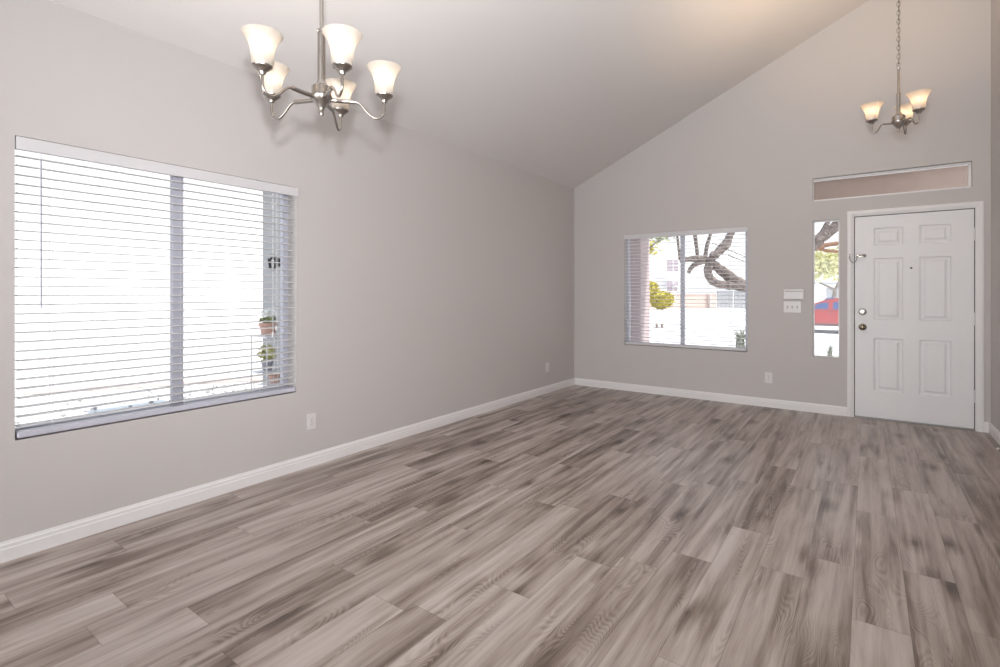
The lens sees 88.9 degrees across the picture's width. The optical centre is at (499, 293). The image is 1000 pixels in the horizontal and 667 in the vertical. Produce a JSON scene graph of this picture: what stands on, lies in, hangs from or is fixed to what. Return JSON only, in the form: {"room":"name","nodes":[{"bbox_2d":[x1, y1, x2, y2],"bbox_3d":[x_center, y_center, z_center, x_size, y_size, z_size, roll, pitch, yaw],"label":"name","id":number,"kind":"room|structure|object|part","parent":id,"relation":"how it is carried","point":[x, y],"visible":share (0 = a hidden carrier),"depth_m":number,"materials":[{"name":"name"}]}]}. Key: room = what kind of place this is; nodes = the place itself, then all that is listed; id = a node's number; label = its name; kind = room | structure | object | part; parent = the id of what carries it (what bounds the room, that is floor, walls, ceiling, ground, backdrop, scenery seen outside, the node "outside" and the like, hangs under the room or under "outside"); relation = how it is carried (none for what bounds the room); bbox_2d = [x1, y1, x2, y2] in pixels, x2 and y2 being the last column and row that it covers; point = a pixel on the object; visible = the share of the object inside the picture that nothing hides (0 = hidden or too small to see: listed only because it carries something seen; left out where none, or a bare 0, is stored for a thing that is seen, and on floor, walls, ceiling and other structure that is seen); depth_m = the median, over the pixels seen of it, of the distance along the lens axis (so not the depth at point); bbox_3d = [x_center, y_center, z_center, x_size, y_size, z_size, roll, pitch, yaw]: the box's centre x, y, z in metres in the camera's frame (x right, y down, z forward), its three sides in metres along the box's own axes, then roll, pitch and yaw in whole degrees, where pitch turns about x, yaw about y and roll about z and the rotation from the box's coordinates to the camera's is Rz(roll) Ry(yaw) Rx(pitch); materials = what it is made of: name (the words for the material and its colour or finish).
{"room":"empty living room","nodes":[
{"label":"empty living room","id":0,"kind":"room"},
{"bbox_2d":[0,0,573,541],"bbox_3d":[-1.690,-0.009,3.341,0.150,2.897,9.348,0,0,36],"label":"wall","id":1,"kind":"structure","parent":0,"point":[432,277],"depth_m":3.64,"materials":[{"name":"paint"}]},
{"bbox_2d":[15,176,287,430],"bbox_3d":[-1.949,-0.027,3.053,0.048,1.436,1.454,0,0,36],"label":"window","id":2,"kind":"structure","parent":1,"relation":"in","point":[174,253],"depth_m":3.05,"materials":[{"name":"white plastic"}]},
{"bbox_2d":[15,136,297,437],"bbox_3d":[-1.867,-0.029,3.000,0.072,1.423,1.460,0,0,36],"label":"window blind","id":3,"kind":"object","parent":2,"relation":"attached to","point":[41,147],"visible":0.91,"depth_m":2.84,"materials":[{"name":"white plastic"}]},
{"bbox_3d":[-2.221,-0.015,2.523,0.054,1.351,0.002,0,0,36],"label":"ladder cord","id":4,"kind":"part","parent":3,"relation":"part of","materials":[{"name":"white fabric"}]},
{"bbox_3d":[-1.872,0.668,2.999,0.056,0.030,1.440,0,0,36],"label":"rail","id":5,"kind":"part","parent":3,"relation":"part of","materials":[{"name":"white plastic"}]},
{"bbox_3d":[-1.873,-0.015,3.008,0.054,1.351,0.002,0,0,36],"label":"ladder cord","id":6,"kind":"part","parent":3,"relation":"part of","materials":[{"name":"white fabric"}]},
{"bbox_3d":[-1.529,-0.200,3.430,0.011,0.980,0.011,0,0,13],"label":"lift cord","id":7,"kind":"part","parent":3,"relation":"part of","materials":[{"name":"white fabric"}]},
{"bbox_3d":[-1.532,-0.015,3.481,0.054,1.351,0.002,0,0,36],"label":"ladder cord","id":8,"kind":"part","parent":3,"relation":"part of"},
{"bbox_2d":[0,378,574,562],"bbox_3d":[-1.623,1.194,3.292,0.014,0.092,9.048,0,0,36],"label":"baseboard","id":9,"kind":"structure","parent":1,"relation":"attached to","point":[11,549],"depth_m":3.14,"materials":[{"name":"white paint"}]},
{"bbox_2d":[307,412,315,429],"bbox_3d":[-1.356,0.918,3.668,0.008,0.116,0.072,0,0,36],"label":"wall outlet","id":10,"kind":"object","parent":1,"relation":"attached to","point":[311,418],"visible":1,"depth_m":3.66,"materials":[{"name":"white plastic"}]},
{"bbox_2d":[50,0,868,187],"bbox_3d":[0.053,-2.449,2.086,4.444,2.159,9.348,0,0,36],"label":"ceiling","id":11,"kind":"structure","parent":0,"point":[559,91],"depth_m":4.26,"materials":[{"name":"paint"}]},
{"bbox_2d":[240,0,400,130],"bbox_3d":[-0.703,-1.422,1.952,0.587,1.472,0.565,0,0,36],"label":"chandelier","id":12,"kind":"object","parent":11,"relation":"hanging from","point":[263,40],"visible":1,"depth_m":1.95,"materials":[{"name":"white glass"}]},
{"bbox_3d":[-0.829,-0.848,1.779,0.136,0.117,0.136,0,0,36],"label":"lamp shade","id":13,"kind":"part","parent":12,"relation":"part of","materials":[{"name":"white glass"}]},
{"bbox_3d":[-0.915,-0.848,2.044,0.136,0.117,0.136,0,0,36],"label":"lamp shade","id":14,"kind":"part","parent":12,"relation":"part of","materials":[{"name":"white glass"}]},
{"bbox_3d":[-0.771,-0.732,1.858,0.017,0.076,0.206,0,0,36],"label":"arm","id":15,"kind":"part","parent":12,"relation":"part of","materials":[{"name":"silver metal"}]},
{"bbox_3d":[-0.822,-0.732,2.013,0.206,0.076,0.017,0,0,18],"label":"arm","id":16,"kind":"part","parent":12,"relation":"part of","materials":[{"name":"silver metal"}]},
{"bbox_3d":[-0.690,-1.454,1.970,0.042,1.296,0.042,0,0,36],"label":"stem","id":17,"kind":"part","parent":12,"relation":"part of","materials":[{"name":"silver metal"}]},
{"bbox_3d":[-0.608,-0.732,1.858,0.017,0.076,0.206,0,0,-36],"label":"arm","id":18,"kind":"part","parent":12,"relation":"part of","materials":[{"name":"silver metal"}]},
{"bbox_3d":[-0.690,-0.732,2.109,0.017,0.075,0.206,0,0,0],"label":"arm","id":19,"kind":"part","parent":12,"relation":"part of","materials":[{"name":"silver metal"}]},
{"bbox_3d":[-0.690,-0.848,2.207,0.136,0.117,0.136,0,0,36],"label":"lamp shade","id":20,"kind":"part","parent":12,"relation":"part of","materials":[{"name":"white glass"}]},
{"bbox_3d":[-0.550,-0.848,1.779,0.136,0.117,0.136,0,0,36],"label":"lamp shade","id":21,"kind":"part","parent":12,"relation":"part of","materials":[{"name":"white glass"}]},
{"bbox_3d":[-0.558,-0.732,2.013,0.206,0.075,0.017,0,0,-18],"label":"arm","id":22,"kind":"part","parent":12,"relation":"part of","materials":[{"name":"silver metal"}]},
{"bbox_3d":[-0.464,-0.848,2.044,0.136,0.117,0.136,0,0,36],"label":"lamp shade","id":23,"kind":"part","parent":12,"relation":"part of","materials":[{"name":"white glass"}]},
{"bbox_2d":[860,0,931,134],"bbox_3d":[2.736,-2.062,3.541,0.386,1.898,0.394,0,0,36],"label":"chandelier","id":24,"kind":"object","parent":11,"relation":"hanging from","point":[903,117],"visible":1,"depth_m":3.51,"materials":[{"name":"silver metal"}]},
{"bbox_3d":[2.608,-1.268,3.577,0.136,0.117,0.136,0,0,36],"label":"lamp shade","id":25,"kind":"part","parent":24,"relation":"part of","materials":[{"name":"white glass"}]},
{"bbox_3d":[2.659,-1.156,3.554,0.120,0.069,0.013,0,0,24],"label":"arm","id":26,"kind":"part","parent":24,"relation":"part of","materials":[{"name":"silver metal"}]},
{"bbox_3d":[2.747,-1.389,3.514,0.042,0.313,0.042,0,0,36],"label":"stem","id":27,"kind":"part","parent":24,"relation":"part of","materials":[{"name":"silver metal"}]},
{"bbox_3d":[2.747,-2.230,3.514,0.018,1.374,0.019,0,0,-13],"label":"chain","id":28,"kind":"part","parent":24,"relation":"part of","materials":[{"name":"silver metal"}]},
{"bbox_3d":[2.870,-1.268,3.603,0.136,0.117,0.136,0,0,36],"label":"lamp shade","id":29,"kind":"part","parent":24,"relation":"part of","materials":[{"name":"white glass"}]},
{"bbox_3d":[2.825,-1.156,3.570,0.120,0.069,0.013,0,0,-36],"label":"arm","id":30,"kind":"part","parent":24,"relation":"part of","materials":[{"name":"silver metal"}]},
{"bbox_3d":[2.757,-1.156,3.419,0.013,0.069,0.121,0,0,-6],"label":"arm","id":31,"kind":"part","parent":24,"relation":"part of","materials":[{"name":"silver metal"}]},
{"bbox_3d":[2.762,-1.268,3.363,0.136,0.117,0.136,0,0,36],"label":"lamp shade","id":32,"kind":"part","parent":24,"relation":"part of","materials":[{"name":"white glass"}]},
{"bbox_2d":[0,385,999,666],"bbox_3d":[0.082,1.240,2.127,4.144,0.001,9.148,0,0,36],"label":"floor","id":33,"kind":"structure","parent":0,"point":[574,525],"depth_m":2.36,"materials":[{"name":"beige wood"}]},
{"bbox_2d":[574,0,990,423],"bbox_3d":[2.740,-0.979,5.819,4.444,4.838,0.150,0,0,36],"label":"wall","id":34,"kind":"structure","parent":0,"point":[752,155],"depth_m":5.46,"materials":[{"name":"paint"}]},
{"bbox_2d":[627,232,746,347],"bbox_3d":[2.244,-0.051,6.213,1.442,1.411,0.049,0,0,36],"label":"window","id":35,"kind":"structure","parent":34,"relation":"in","point":[682,259],"depth_m":6.20,"materials":[{"name":"white plastic"}]},
{"bbox_2d":[624,226,747,350],"bbox_3d":[2.198,-0.053,6.141,1.448,1.399,0.072,0,0,36],"label":"window blind","id":36,"kind":"object","parent":35,"relation":"attached to","point":[745,228],"visible":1,"depth_m":6.09,"materials":[{"name":"white plastic"}]},
{"bbox_3d":[1.642,-0.342,6.513,0.011,0.723,0.011,0,0,-32],"label":"lift cord","id":37,"kind":"part","parent":36,"relation":"part of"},
{"bbox_3d":[2.197,0.631,6.146,1.428,0.030,0.056,0,0,36],"label":"rail","id":38,"kind":"part","parent":36,"relation":"part of","materials":[{"name":"white plastic"}]},
{"bbox_2d":[575,378,846,415],"bbox_3d":[2.267,1.194,6.057,3.070,0.092,0.014,0,0,36],"label":"baseboard","id":39,"kind":"structure","parent":34,"relation":"attached to","point":[756,401],"depth_m":5.86,"materials":[{"name":"white paint"}]},
{"bbox_2d":[765,372,771,382],"bbox_3d":[2.939,0.919,5.578,0.072,0.116,0.008,0,0,36],"label":"wall outlet","id":40,"kind":"object","parent":34,"relation":"attached to","point":[768,376],"visible":1,"depth_m":5.58,"materials":[{"name":"white plastic"}]},
{"bbox_2d":[784,301,800,312],"bbox_3d":[3.120,0.141,5.442,0.162,0.122,0.017,0,0,36],"label":"light switch","id":41,"kind":"object","parent":34,"relation":"attached to","point":[789,306],"visible":1,"depth_m":5.44,"materials":[{"name":"white plastic"}]},
{"bbox_2d":[784,289,803,298],"bbox_3d":[3.128,0.007,5.430,0.187,0.106,0.027,0,0,36],"label":"alarm keypad","id":42,"kind":"object","parent":34,"relation":"attached to","point":[788,293],"visible":1,"depth_m":5.42,"materials":[{"name":"white plastic"}]},
{"bbox_2d":[813,220,839,357],"bbox_3d":[3.417,-0.051,5.337,0.235,1.426,0.040,0,0,36],"label":"window","id":43,"kind":"structure","parent":34,"relation":"in","point":[814,222],"depth_m":5.32,"materials":[{"name":"white paint"}]},
{"bbox_2d":[813,162,970,201],"bbox_3d":[3.811,-1.085,5.039,1.251,0.242,0.045,0,0,36],"label":"window","id":44,"kind":"structure","parent":34,"relation":"in","point":[964,163],"depth_m":4.96,"materials":[{"name":"white paint"}]},
{"bbox_2d":[849,208,975,430],"bbox_3d":[3.929,0.230,4.903,0.943,2.020,0.187,0,0,36],"label":"door","id":45,"kind":"structure","parent":34,"relation":"in","point":[915,315],"depth_m":4.86,"materials":[{"name":"white paint"}]},
{"bbox_3d":[3.603,0.332,5.066,0.068,0.068,0.071,0,0,36],"label":"knob","id":46,"kind":"part","parent":45,"relation":"part of","materials":[{"name":"gold metal"}]},
{"bbox_2d":[847,201,983,431],"bbox_3d":[3.925,0.204,4.863,1.015,2.072,0.016,0,0,36],"label":"trim","id":47,"kind":"structure","parent":34,"relation":"attached to","point":[978,205],"depth_m":4.64,"materials":[{"name":"white paint"}]},
{"bbox_2d":[984,422,988,432],"bbox_3d":[4.349,1.194,4.558,0.031,0.092,0.014,0,0,36],"label":"baseboard","id":48,"kind":"structure","parent":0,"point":[986,424],"depth_m":4.55,"materials":[{"name":"white paint"}]},
{"bbox_2d":[991,0,999,430],"bbox_3d":[1.752,-0.945,0.771,0.150,4.770,9.198,0,0,36],"label":"wall","id":49,"kind":"structure","parent":0,"point":[995,4],"depth_m":4.38,"materials":[{"name":"paint"}]},
{"bbox_2d":[989,422,999,444],"bbox_3d":[1.728,1.194,0.880,0.014,0.092,9.048,0,0,36],"label":"baseboard","id":50,"kind":"structure","parent":49,"relation":"attached to","point":[994,432],"depth_m":4.35,"materials":[{"name":"white paint"}]},
{"label":"outside","id":51,"kind":"structure","parent":0,"visible":0},
{"bbox_2d":[15,308,837,427],"bbox_3d":[9.991,1.640,36.551,100.000,0.440,89.000,0,0,36],"label":"ground","id":52,"kind":"structure","parent":51,"point":[825,339],"depth_m":9.26,"materials":[{"name":"concrete"}]},
{"bbox_2d":[15,381,259,426],"bbox_3d":[-4.337,1.408,6.351,2.805,0.042,3.992,0,0,36],"label":"gravel","id":53,"kind":"object","parent":52,"relation":"on","point":[207,391],"visible":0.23,"depth_m":6.91,"materials":[{"name":"stone"}]},
{"bbox_2d":[15,150,262,373],"bbox_3d":[-7.724,-0.760,10.490,0.300,4.400,20.000,0,0,36],"label":"wall","id":54,"kind":"structure","parent":52,"relation":"on","point":[20,281],"depth_m":10.29,"materials":[{"name":"paint"}]},
{"bbox_2d":[15,376,262,395],"bbox_3d":[-5.402,1.405,7.672,7.454,0.098,0.370,0,0,-24],"label":"edging","id":55,"kind":"object","parent":52,"relation":"on","point":[257,378],"visible":0.32,"depth_m":7.68,"materials":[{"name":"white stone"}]},
{"bbox_2d":[250,334,279,387],"bbox_3d":[-2.225,0.917,4.954,0.295,1.025,0.260,0,0,36],"label":"plant stand","id":56,"kind":"object","parent":52,"relation":"on","point":[278,335],"visible":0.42,"depth_m":4.86,"materials":[{"name":"white paint"}]},
{"bbox_2d":[250,368,279,373],"bbox_3d":[-2.286,0.756,4.998,0.145,0.012,0.260,0,0,36],"label":"shelf","id":57,"kind":"object","parent":56,"relation":"attached to","point":[275,369],"depth_m":4.93,"materials":[{"name":"white paint"}]},
{"bbox_2d":[250,334,279,337],"bbox_3d":[-2.225,0.411,4.954,0.295,0.012,0.260,0,0,36],"label":"shelf","id":58,"kind":"object","parent":56,"relation":"attached to","point":[270,336],"depth_m":4.84,"materials":[{"name":"white paint"}]},
{"bbox_2d":[257,344,276,370],"bbox_3d":[-2.288,0.617,5.005,0.256,0.264,0.154,0,0,36],"label":"leafy plant","id":59,"kind":"object","parent":56,"relation":"on","point":[270,350],"visible":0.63,"depth_m":4.96,"materials":[{"name":"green plant"}]},
{"bbox_3d":[-2.280,0.700,4.993,0.120,0.099,0.120,0,0,36],"label":"pot","id":60,"kind":"part","parent":59,"relation":"part of","materials":[{"name":"white"}]},
{"bbox_2d":[258,309,277,335],"bbox_3d":[-2.266,0.269,4.983,0.196,0.270,0.176,0,0,36],"label":"flower pot","id":61,"kind":"object","parent":56,"relation":"on","point":[265,317],"visible":0.81,"depth_m":4.93,"materials":[{"name":"ceramic"}]},
{"bbox_3d":[-2.264,0.344,4.982,0.176,0.119,0.176,0,0,36],"label":"pot","id":62,"kind":"part","parent":61,"relation":"part of","materials":[{"name":"ceramic"}]},
{"bbox_2d":[258,381,279,385],"bbox_3d":[-2.165,0.861,4.910,0.145,0.012,0.260,0,0,36],"label":"shelf","id":63,"kind":"object","parent":56,"relation":"attached to","point":[267,383],"depth_m":4.83,"materials":[{"name":"white paint"}]},
{"bbox_2d":[268,374,279,382],"bbox_3d":[-2.175,0.820,4.917,0.116,0.069,0.116,0,0,36],"label":"bowl planter","id":64,"kind":"object","parent":56,"relation":"on","point":[275,375],"visible":0.73,"depth_m":4.88,"materials":[{"name":"ceramic"}]},
{"bbox_2d":[263,192,279,386],"bbox_3d":[-1.742,-0.310,5.074,1.940,3.500,0.200,0,0,36],"label":"wall","id":65,"kind":"structure","parent":52,"relation":"on","point":[265,199],"depth_m":5.46,"materials":[{"name":"grey paint"}]},
{"bbox_2d":[267,257,279,269],"bbox_3d":[-2.358,-0.333,5.321,0.100,0.212,0.118,0,0,36],"label":"wall lantern","id":66,"kind":"object","parent":65,"relation":"attached to","point":[276,259],"visible":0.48,"depth_m":5.30,"materials":[{"name":"black metal"}]},
{"bbox_2d":[631,238,649,341],"bbox_3d":[1.969,-0.310,7.947,0.665,3.500,0.460,0,0,36],"label":"pillar","id":67,"kind":"structure","parent":52,"relation":"on","point":[634,296],"depth_m":7.67,"materials":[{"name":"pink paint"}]},
{"bbox_2d":[814,165,967,199],"bbox_3d":[3.387,-1.570,6.309,4.580,0.980,1.402,0,0,36],"label":"porch roof","id":68,"kind":"structure","parent":67,"relation":"on","point":[950,177],"depth_m":5.86,"materials":[{"name":"beige paint"}]},
{"bbox_2d":[650,280,674,309],"bbox_3d":[14.562,0.117,46.969,3.016,2.870,2.301,0,0,-3],"label":"round bush","id":69,"kind":"object","parent":52,"relation":"on","point":[652,288],"visible":0.7,"depth_m":46.54,"materials":[{"name":"yellow plant"}]},
{"bbox_2d":[650,237,674,256],"bbox_3d":[4.291,-0.072,13.978,0.912,3.125,0.646,0,0,36],"label":"leafy tree","id":70,"kind":"object","parent":52,"relation":"on","point":[657,240],"visible":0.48,"depth_m":13.98,"materials":[{"name":"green plant"}]},
{"bbox_2d":[650,236,679,293],"bbox_3d":[17.834,-4.010,64.480,7.534,11.100,9.336,0,0,-13],"label":"house","id":71,"kind":"structure","parent":52,"relation":"on","point":[668,285],"depth_m":60.91,"materials":[{"name":"white paint"}]},
{"bbox_2d":[650,294,715,308],"bbox_3d":[18.001,0.765,50.955,9.895,1.550,0.559,0,0,-24],"label":"wall","id":72,"kind":"structure","parent":52,"relation":"on","point":[676,296],"depth_m":51.84,"materials":[{"name":"pink stone"}]},
{"bbox_2d":[674,285,744,306],"bbox_3d":[25.070,0.290,58.083,7.360,2.500,6.600,0,0,-22],"label":"building","id":73,"kind":"structure","parent":52,"relation":"on","point":[739,297],"depth_m":54.90,"materials":[{"name":"white paint"}]},
{"bbox_2d":[731,327,744,347],"bbox_3d":[6.374,1.142,13.527,0.615,0.616,0.668,0,0,36],"label":"shrub","id":74,"kind":"object","parent":52,"relation":"on","point":[737,336],"visible":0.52,"depth_m":13.47,"materials":[{"name":"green plant"}]},
{"bbox_2d":[676,221,837,292],"bbox_3d":[6.243,-0.218,12.078,4.199,3.440,0.716,0,0,-4],"label":"bare tree","id":75,"kind":"object","parent":52,"relation":"on","point":[827,231],"visible":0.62,"depth_m":11.90,"materials":[{"name":"grey plant"}]},
{"bbox_2d":[815,246,837,297],"bbox_3d":[21.506,-0.704,34.021,4.043,4.889,3.482,0,0,10],"label":"leafy tree","id":76,"kind":"object","parent":52,"relation":"on","point":[827,264],"visible":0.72,"depth_m":33.57,"materials":[{"name":"yellow plant"}]},
{"bbox_2d":[815,282,837,302],"bbox_3d":[28.488,0.303,48.574,5.858,2.674,7.000,0,0,-10],"label":"gabled house","id":77,"kind":"structure","parent":52,"relation":"on","point":[821,292],"depth_m":45.47,"materials":[{"name":"white paint"}]},
{"bbox_2d":[822,343,834,355],"bbox_3d":[7.598,1.283,11.769,0.387,0.334,0.386,0,0,36],"label":"shrub","id":78,"kind":"object","parent":52,"relation":"on","point":[830,348],"visible":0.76,"depth_m":11.74,"materials":[{"name":"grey plant"}]},
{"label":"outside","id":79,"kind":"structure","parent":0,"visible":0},
{"bbox_2d":[650,323,833,333],"bbox_3d":[5.959,1.850,30.951,100.000,0.020,6.400,0,0,36],"label":"street","id":80,"kind":"structure","parent":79,"point":[651,325],"depth_m":27.99,"materials":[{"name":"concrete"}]},
{"bbox_2d":[815,297,837,333],"bbox_3d":[15.886,1.010,23.863,4.487,1.680,1.745,0,0,36],"label":"car","id":81,"kind":"object","parent":80,"relation":"on","point":[826,310],"visible":0.14,"depth_m":23.46,"materials":[{"name":"paint"}]},
{"bbox_3d":[15.872,1.575,23.882,1.950,0.190,1.690,0,0,36],"label":"sill","id":82,"kind":"part","parent":81,"relation":"part of","materials":[{"name":"white"}]},
{"bbox_3d":[15.386,1.415,23.206,1.950,0.080,0.055,0,0,36],"label":"moulding","id":83,"kind":"part","parent":81,"relation":"part of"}
]}

